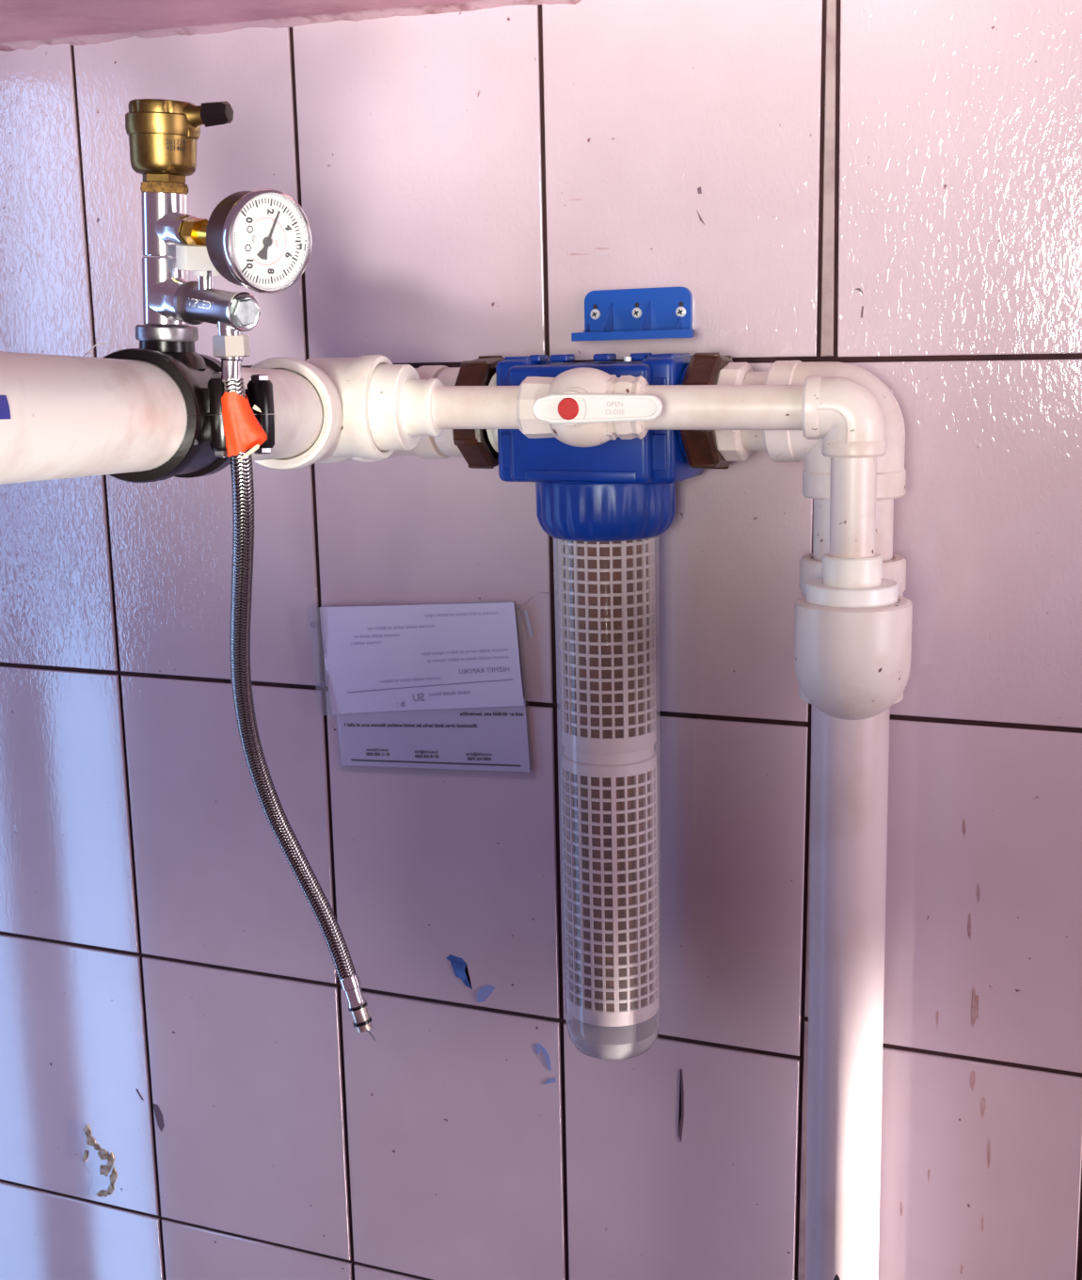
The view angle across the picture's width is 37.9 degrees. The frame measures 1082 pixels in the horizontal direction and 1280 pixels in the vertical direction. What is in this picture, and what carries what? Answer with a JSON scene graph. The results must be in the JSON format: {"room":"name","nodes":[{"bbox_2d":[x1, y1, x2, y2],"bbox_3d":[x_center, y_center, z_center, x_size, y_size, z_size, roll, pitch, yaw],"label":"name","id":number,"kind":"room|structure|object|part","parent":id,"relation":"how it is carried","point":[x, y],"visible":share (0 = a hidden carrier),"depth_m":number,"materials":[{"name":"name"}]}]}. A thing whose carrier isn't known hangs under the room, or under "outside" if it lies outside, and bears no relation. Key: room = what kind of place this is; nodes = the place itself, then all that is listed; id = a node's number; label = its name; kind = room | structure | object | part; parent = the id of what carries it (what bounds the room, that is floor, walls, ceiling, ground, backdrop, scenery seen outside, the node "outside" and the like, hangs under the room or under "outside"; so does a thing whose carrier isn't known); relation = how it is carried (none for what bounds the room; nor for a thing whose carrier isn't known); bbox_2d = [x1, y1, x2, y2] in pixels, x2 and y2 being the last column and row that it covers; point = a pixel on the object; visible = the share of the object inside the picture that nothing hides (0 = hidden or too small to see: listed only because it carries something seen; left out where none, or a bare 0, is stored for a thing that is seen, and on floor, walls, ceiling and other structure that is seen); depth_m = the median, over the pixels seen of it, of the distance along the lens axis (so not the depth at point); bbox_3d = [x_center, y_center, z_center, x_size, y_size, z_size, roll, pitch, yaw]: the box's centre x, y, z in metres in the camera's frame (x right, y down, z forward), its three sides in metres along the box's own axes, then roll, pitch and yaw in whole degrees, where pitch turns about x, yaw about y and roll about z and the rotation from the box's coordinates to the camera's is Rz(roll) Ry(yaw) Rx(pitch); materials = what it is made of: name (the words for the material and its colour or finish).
{"room":"utility room","nodes":[
{"label":"utility room","id":0,"kind":"room"},
{"bbox_2d":[0,0,480,43],"bbox_3d":[-0.107,-0.619,1.316,2.750,0.196,0.260,3,12,22],"label":"ceiling","id":1,"kind":"structure","parent":0,"point":[20,20],"depth_m":1.43,"materials":[{"name":"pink paint"}]},
{"bbox_2d":[250,354,393,470],"bbox_3d":[-0.174,-0.180,1.246,0.106,0.089,0.132,1,11,11],"label":"pipe tee","id":2,"kind":"object","parent":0,"point":[342,384],"visible":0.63,"depth_m":1.21,"materials":[{"name":"white plastic"}]},
{"bbox_2d":[0,351,323,484],"bbox_3d":[-0.281,-0.104,0.739,0.066,0.113,0.982,1,11,11],"label":"pipe","id":3,"kind":"object","parent":2,"relation":"attached to","point":[61,417],"visible":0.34,"depth_m":0.84,"materials":[{"name":"white plastic"}]},
{"bbox_2d":[83,342,107,356],"bbox_3d":[-0.255,-0.166,0.901,0.010,0.007,0.011,3,12,22],"label":"strand","id":4,"kind":"object","parent":3,"relation":"in","point":[93,346],"visible":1,"depth_m":0.90,"materials":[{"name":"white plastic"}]},
{"bbox_2d":[103,324,274,482],"bbox_3d":[-0.235,-0.148,0.987,0.112,0.098,0.098,1,11,10],"label":"clamp","id":5,"kind":"object","parent":3,"relation":"attached to","point":[202,451],"visible":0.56,"depth_m":0.95,"materials":[{"name":"black plastic"}]},
{"bbox_2d":[142,256,190,325],"bbox_3d":[-0.226,-0.214,0.968,0.047,0.042,0.030,8,15,41],"label":"chrome tee","id":6,"kind":"object","parent":5,"relation":"on","point":[161,279],"visible":0.78,"depth_m":0.96,"materials":[{"name":"silver metal"}]},
{"bbox_2d":[141,191,196,257],"bbox_3d":[-0.225,-0.254,0.960,0.046,0.040,0.028,8,15,41],"label":"chrome tee","id":7,"kind":"object","parent":6,"relation":"on","point":[164,214],"visible":0.76,"depth_m":0.95,"materials":[{"name":"silver metal"}]},
{"bbox_2d":[125,98,233,193],"bbox_3d":[-0.217,-0.298,0.950,0.069,0.054,0.044,3,12,22],"label":"air vent","id":8,"kind":"object","parent":7,"relation":"on","point":[164,135],"visible":0.99,"depth_m":0.94,"materials":[{"name":"gold metal"}]},
{"bbox_3d":[-0.229,-0.321,0.951,0.040,0.010,0.040,3,12,22],"label":"lid","id":9,"kind":"part","parent":8,"relation":"part of","materials":[{"name":"gold metal"}]},
{"bbox_2d":[181,103,204,139],"bbox_3d":[-0.207,-0.312,0.944,0.020,0.021,0.017,3,12,22],"label":"outlet","id":10,"kind":"object","parent":8,"relation":"attached to","point":[192,115],"depth_m":0.94,"materials":[{"name":"gold metal"}]},
{"bbox_2d":[180,188,311,293],"bbox_3d":[-0.181,-0.230,0.916,0.087,0.058,0.058,9,15,43],"label":"pressure gauge","id":11,"kind":"object","parent":7,"relation":"attached to","point":[260,241],"visible":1,"depth_m":0.89,"materials":[{"name":"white metal"}]},
{"bbox_2d":[234,198,302,284],"bbox_3d":[-0.155,-0.226,0.893,0.019,0.047,0.042,3,12,22],"label":"print","id":12,"kind":"object","parent":11,"relation":"attached to","point":[268,232],"depth_m":0.89,"materials":[{"name":"black"}]},
{"bbox_2d":[253,217,286,265],"bbox_3d":[-0.154,-0.226,0.894,0.023,0.026,0.003,-12,15,-43],"label":"needle","id":13,"kind":"object","parent":11,"relation":"attached to","point":[269,233],"depth_m":0.89,"materials":[{"name":"black metal"}]},
{"bbox_2d":[173,243,260,335],"bbox_3d":[-0.191,-0.207,0.934,0.035,0.055,0.061,-12,15,-43],"label":"valve","id":14,"kind":"object","parent":6,"relation":"attached to","point":[199,302],"visible":0.94,"depth_m":0.93,"materials":[{"name":"silver metal"}]},
{"bbox_3d":[-0.200,-0.226,0.938,0.035,0.019,0.012,-12,15,-43],"label":"lever","id":15,"kind":"part","parent":14,"relation":"part of","materials":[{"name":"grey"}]},
{"bbox_3d":[-0.200,-0.215,0.941,0.011,0.018,0.010,3,12,22],"label":"stem","id":16,"kind":"part","parent":14,"relation":"part of","materials":[{"name":"silver metal"}]},
{"bbox_2d":[217,321,242,335],"bbox_3d":[-0.184,-0.185,0.930,0.015,0.013,0.015,3,12,22],"label":"outlet","id":17,"kind":"object","parent":14,"relation":"attached to","point":[223,328],"depth_m":0.92,"materials":[{"name":"silver metal"}]},
{"bbox_2d":[212,335,375,1041],"bbox_3d":[-0.178,0.055,1.043,0.076,0.505,0.158,1,11,14],"label":"hose","id":18,"kind":"object","parent":14,"relation":"hanging from","point":[244,434],"visible":1,"depth_m":1.02,"materials":[{"name":"silver metal"}]},
{"bbox_2d":[139,339,207,368],"bbox_3d":[-0.234,-0.179,0.982,0.048,0.020,0.048,3,12,22],"label":"socket","id":19,"kind":"object","parent":5,"relation":"attached to","point":[183,352],"depth_m":0.97,"materials":[{"name":"black plastic"}]},
{"bbox_2d":[351,365,449,462],"bbox_3d":[-0.131,-0.204,1.414,0.100,0.082,0.086,3,12,22],"label":"pipe elbow","id":20,"kind":"object","parent":2,"relation":"attached to","point":[426,448],"visible":0.16,"depth_m":1.38,"materials":[{"name":"white plastic"}]},
{"bbox_2d":[367,364,444,450],"bbox_3d":[-0.105,-0.183,1.239,0.053,0.067,0.067,2,11,16],"label":"bush","id":21,"kind":"object","parent":2,"relation":"attached to","point":[399,405],"visible":0.91,"depth_m":1.22,"materials":[{"name":"white plastic"}]},
{"bbox_2d":[432,385,518,429],"bbox_3d":[-0.049,-0.181,1.223,0.082,0.034,0.033,2,11,16],"label":"pipe","id":22,"kind":"object","parent":21,"relation":"attached to","point":[453,407],"visible":0.77,"depth_m":1.21,"materials":[{"name":"white plastic"}]},
{"bbox_2d":[515,367,662,447],"bbox_3d":[0.041,-0.175,1.186,0.128,0.060,0.081,3,12,22],"label":"valve","id":23,"kind":"object","parent":22,"relation":"attached to","point":[584,407],"visible":1,"depth_m":1.18,"materials":[{"name":"white plastic"}]},
{"bbox_2d":[515,376,554,438],"bbox_3d":[0.001,-0.179,1.209,0.031,0.047,0.045,2,11,16],"label":"socket","id":24,"kind":"object","parent":23,"relation":"attached to","point":[533,388],"depth_m":1.19,"materials":[{"name":"white plastic"}]},
{"bbox_3d":[0.024,-0.173,1.172,0.032,0.032,0.019,2,11,16],"label":"stem","id":25,"kind":"part","parent":23,"relation":"part of","materials":[{"name":"white plastic"}]},
{"bbox_3d":[0.040,-0.169,1.150,0.101,0.022,0.008,3,12,22],"label":"lever","id":26,"kind":"part","parent":23,"relation":"part of","materials":[{"name":"white plastic"}]},
{"bbox_2d":[605,374,649,440],"bbox_3d":[0.064,-0.176,1.192,0.033,0.049,0.047,2,11,16],"label":"socket","id":27,"kind":"object","parent":23,"relation":"attached to","point":[624,384],"depth_m":1.18,"materials":[{"name":"white plastic"}]},
{"bbox_2d":[642,384,803,430],"bbox_3d":[0.139,-0.173,1.171,0.129,0.034,0.033,2,11,16],"label":"pipe","id":28,"kind":"object","parent":23,"relation":"attached to","point":[684,407],"visible":0.7,"depth_m":1.16,"materials":[{"name":"white plastic"}]},
{"bbox_2d":[800,375,886,458],"bbox_3d":[0.222,-0.164,1.149,0.059,0.058,0.046,2,11,16],"label":"pipe elbow","id":29,"kind":"object","parent":28,"relation":"attached to","point":[850,420],"visible":1,"depth_m":1.13,"materials":[{"name":"white plastic"}]},
{"bbox_2d":[0,0,1081,1279],"bbox_3d":[-0.007,0.521,1.651,2.600,2.400,0.104,3,12,22],"label":"wall","id":30,"kind":"structure","parent":0,"point":[190,1089],"depth_m":1.49,"materials":[{"name":"tile"}]},
{"bbox_2d":[0,0,581,51],"bbox_3d":[-0.054,-0.560,1.386,1.900,0.046,0.018,3,12,22],"label":"trim","id":31,"kind":"structure","parent":30,"relation":"attached to","point":[356,16],"depth_m":1.46,"materials":[{"name":"paint"}]},
{"bbox_2d":[310,601,528,687],"bbox_3d":[-0.111,0.045,1.533,0.256,0.195,0.015,3,12,22],"label":"document sleeve","id":32,"kind":"object","parent":30,"relation":"attached to","point":[528,601],"visible":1,"depth_m":1.56,"materials":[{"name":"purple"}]},
{"bbox_2d":[320,602,524,714],"bbox_3d":[-0.119,0.019,1.531,0.223,0.124,0.014,3,12,22],"label":"sheet","id":33,"kind":"object","parent":32,"relation":"in","point":[380,658],"visible":1,"depth_m":1.52,"materials":[{"name":"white paper"}]},
{"bbox_2d":[336,697,529,772],"bbox_3d":[-0.109,0.091,1.546,0.212,0.084,0.001,3,12,22],"label":"printed sheet","id":34,"kind":"object","parent":32,"relation":"attached to","point":[487,738],"visible":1,"depth_m":1.54,"materials":[{"name":"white paper"}]},
{"bbox_2d":[344,711,523,767],"bbox_3d":[-0.107,0.095,1.546,0.196,0.064,0.001,3,12,22],"label":"print","id":35,"kind":"object","parent":34,"relation":"attached to","point":[466,713],"depth_m":1.55},
{"bbox_2d":[571,286,693,341],"bbox_3d":[0.083,-0.282,1.359,0.116,0.044,0.060,3,12,22],"label":"wall bracket","id":36,"kind":"object","parent":30,"relation":"attached to","point":[662,312],"visible":1,"depth_m":1.38,"materials":[{"name":"blue"}]},
{"bbox_2d":[486,352,703,1060],"bbox_3d":[0.058,0.068,1.390,0.188,0.632,0.124,3,12,22],"label":"water filter","id":37,"kind":"object","parent":36,"relation":"attached to","point":[619,489],"visible":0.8,"depth_m":1.30,"materials":[{"name":"blue plastic"}]},
{"bbox_2d":[452,355,504,468],"bbox_3d":[-0.048,-0.200,1.382,0.028,0.097,0.097,3,12,22],"label":"nut","id":38,"kind":"object","parent":37,"relation":"attached to","point":[474,445],"visible":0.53,"depth_m":1.35,"materials":[{"name":"brown metal"}]},
{"bbox_2d":[433,367,463,457],"bbox_3d":[-0.071,-0.201,1.391,0.036,0.078,0.078,3,12,22],"label":"adapter","id":39,"kind":"object","parent":38,"relation":"attached to","point":[445,443],"visible":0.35,"depth_m":1.37,"materials":[{"name":"white plastic"}]},
{"bbox_2d":[557,537,656,753],"bbox_3d":[0.058,-0.019,1.374,0.084,0.226,0.084,3,12,22],"label":"cartridge","id":40,"kind":"object","parent":37,"relation":"in","point":[607,618],"visible":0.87,"depth_m":1.35,"materials":[{"name":"white plastic"}]},
{"bbox_2d":[561,750,659,1026],"bbox_3d":[0.063,0.217,1.420,0.084,0.245,0.084,3,12,22],"label":"cartridge","id":41,"kind":"object","parent":37,"relation":"in","point":[610,811],"visible":0.96,"depth_m":1.39,"materials":[{"name":"white plastic"}]},
{"bbox_2d":[564,745,654,764],"bbox_3d":[0.060,0.094,1.396,0.080,0.010,0.080,3,12,22],"label":"ring","id":42,"kind":"object","parent":41,"relation":"on","point":[604,759],"visible":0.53,"depth_m":1.36,"materials":[{"name":"white plastic"}]},
{"bbox_2d":[680,352,734,468],"bbox_3d":[0.141,-0.189,1.304,0.026,0.097,0.097,3,12,22],"label":"nut","id":43,"kind":"object","parent":37,"relation":"attached to","point":[700,446],"visible":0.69,"depth_m":1.27,"materials":[{"name":"brown metal"}]},
{"bbox_2d":[714,362,754,461],"bbox_3d":[0.157,-0.188,1.297,0.032,0.080,0.079,3,12,22],"label":"adapter","id":44,"kind":"object","parent":43,"relation":"attached to","point":[730,445],"visible":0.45,"depth_m":1.27,"materials":[{"name":"white plastic"}]},
{"bbox_2d":[740,371,767,450],"bbox_3d":[0.183,-0.187,1.286,0.036,0.064,0.064,3,12,22],"label":"pipe","id":45,"kind":"object","parent":44,"relation":"attached to","point":[753,440],"visible":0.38,"depth_m":1.27,"materials":[{"name":"white plastic"}]},
{"bbox_2d":[571,329,693,341],"bbox_3d":[0.083,-0.264,1.363,0.116,0.008,0.060,3,12,22],"label":"shelf","id":46,"kind":"object","parent":36,"relation":"attached to","point":[587,334],"depth_m":1.34,"materials":[{"name":"blue"}]},
{"bbox_3d":[-0.616,1.984,0.383,3.600,0.060,3.400,3,12,22],"label":"floor","id":47,"kind":"structure","parent":0,"visible":0},
{"bbox_2d":[805,704,890,1279],"bbox_3d":[0.275,0.864,1.461,0.064,1.687,0.064,3,12,22],"label":"pipe","id":48,"kind":"object","parent":47,"relation":"on","point":[849,795],"visible":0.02,"depth_m":1.33,"materials":[{"name":"white plastic"}]},
{"bbox_2d":[799,553,906,704],"bbox_3d":[0.253,-0.007,1.280,0.085,0.118,0.108,0,11,7],"label":"pipe tee","id":49,"kind":"object","parent":48,"relation":"attached to","point":[895,569],"visible":0.17,"depth_m":1.26,"materials":[{"name":"white plastic"}]},
{"bbox_2d":[794,595,912,719],"bbox_3d":[0.236,0.015,1.193,0.089,0.097,0.109,1,11,11],"label":"pipe elbow","id":50,"kind":"object","parent":49,"relation":"attached to","point":[851,664],"visible":0.87,"depth_m":1.15,"materials":[{"name":"white plastic"}]},
{"bbox_2d":[805,552,898,607],"bbox_3d":[0.231,-0.035,1.172,0.068,0.057,0.068,3,12,22],"label":"bush","id":51,"kind":"object","parent":50,"relation":"on","point":[849,583],"visible":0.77,"depth_m":1.15,"materials":[{"name":"white plastic"}]},
{"bbox_2d":[830,457,877,558],"bbox_3d":[0.230,-0.100,1.159,0.033,0.084,0.033,3,12,22],"label":"pipe","id":52,"kind":"object","parent":51,"relation":"attached to","point":[853,492],"visible":0.71,"depth_m":1.15,"materials":[{"name":"white plastic"}]},
{"bbox_2d":[813,498,894,561],"bbox_3d":[0.253,-0.090,1.276,0.064,0.070,0.064,3,12,22],"label":"pipe","id":53,"kind":"object","parent":49,"relation":"attached to","point":[885,508],"visible":0.35,"depth_m":1.26,"materials":[{"name":"white plastic"}]},
{"bbox_2d":[762,360,906,500],"bbox_3d":[0.240,-0.170,1.266,0.107,0.108,0.082,3,12,22],"label":"pipe elbow","id":54,"kind":"object","parent":53,"relation":"attached to","point":[780,445],"visible":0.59,"depth_m":1.24,"materials":[{"name":"white plastic"}]}
]}

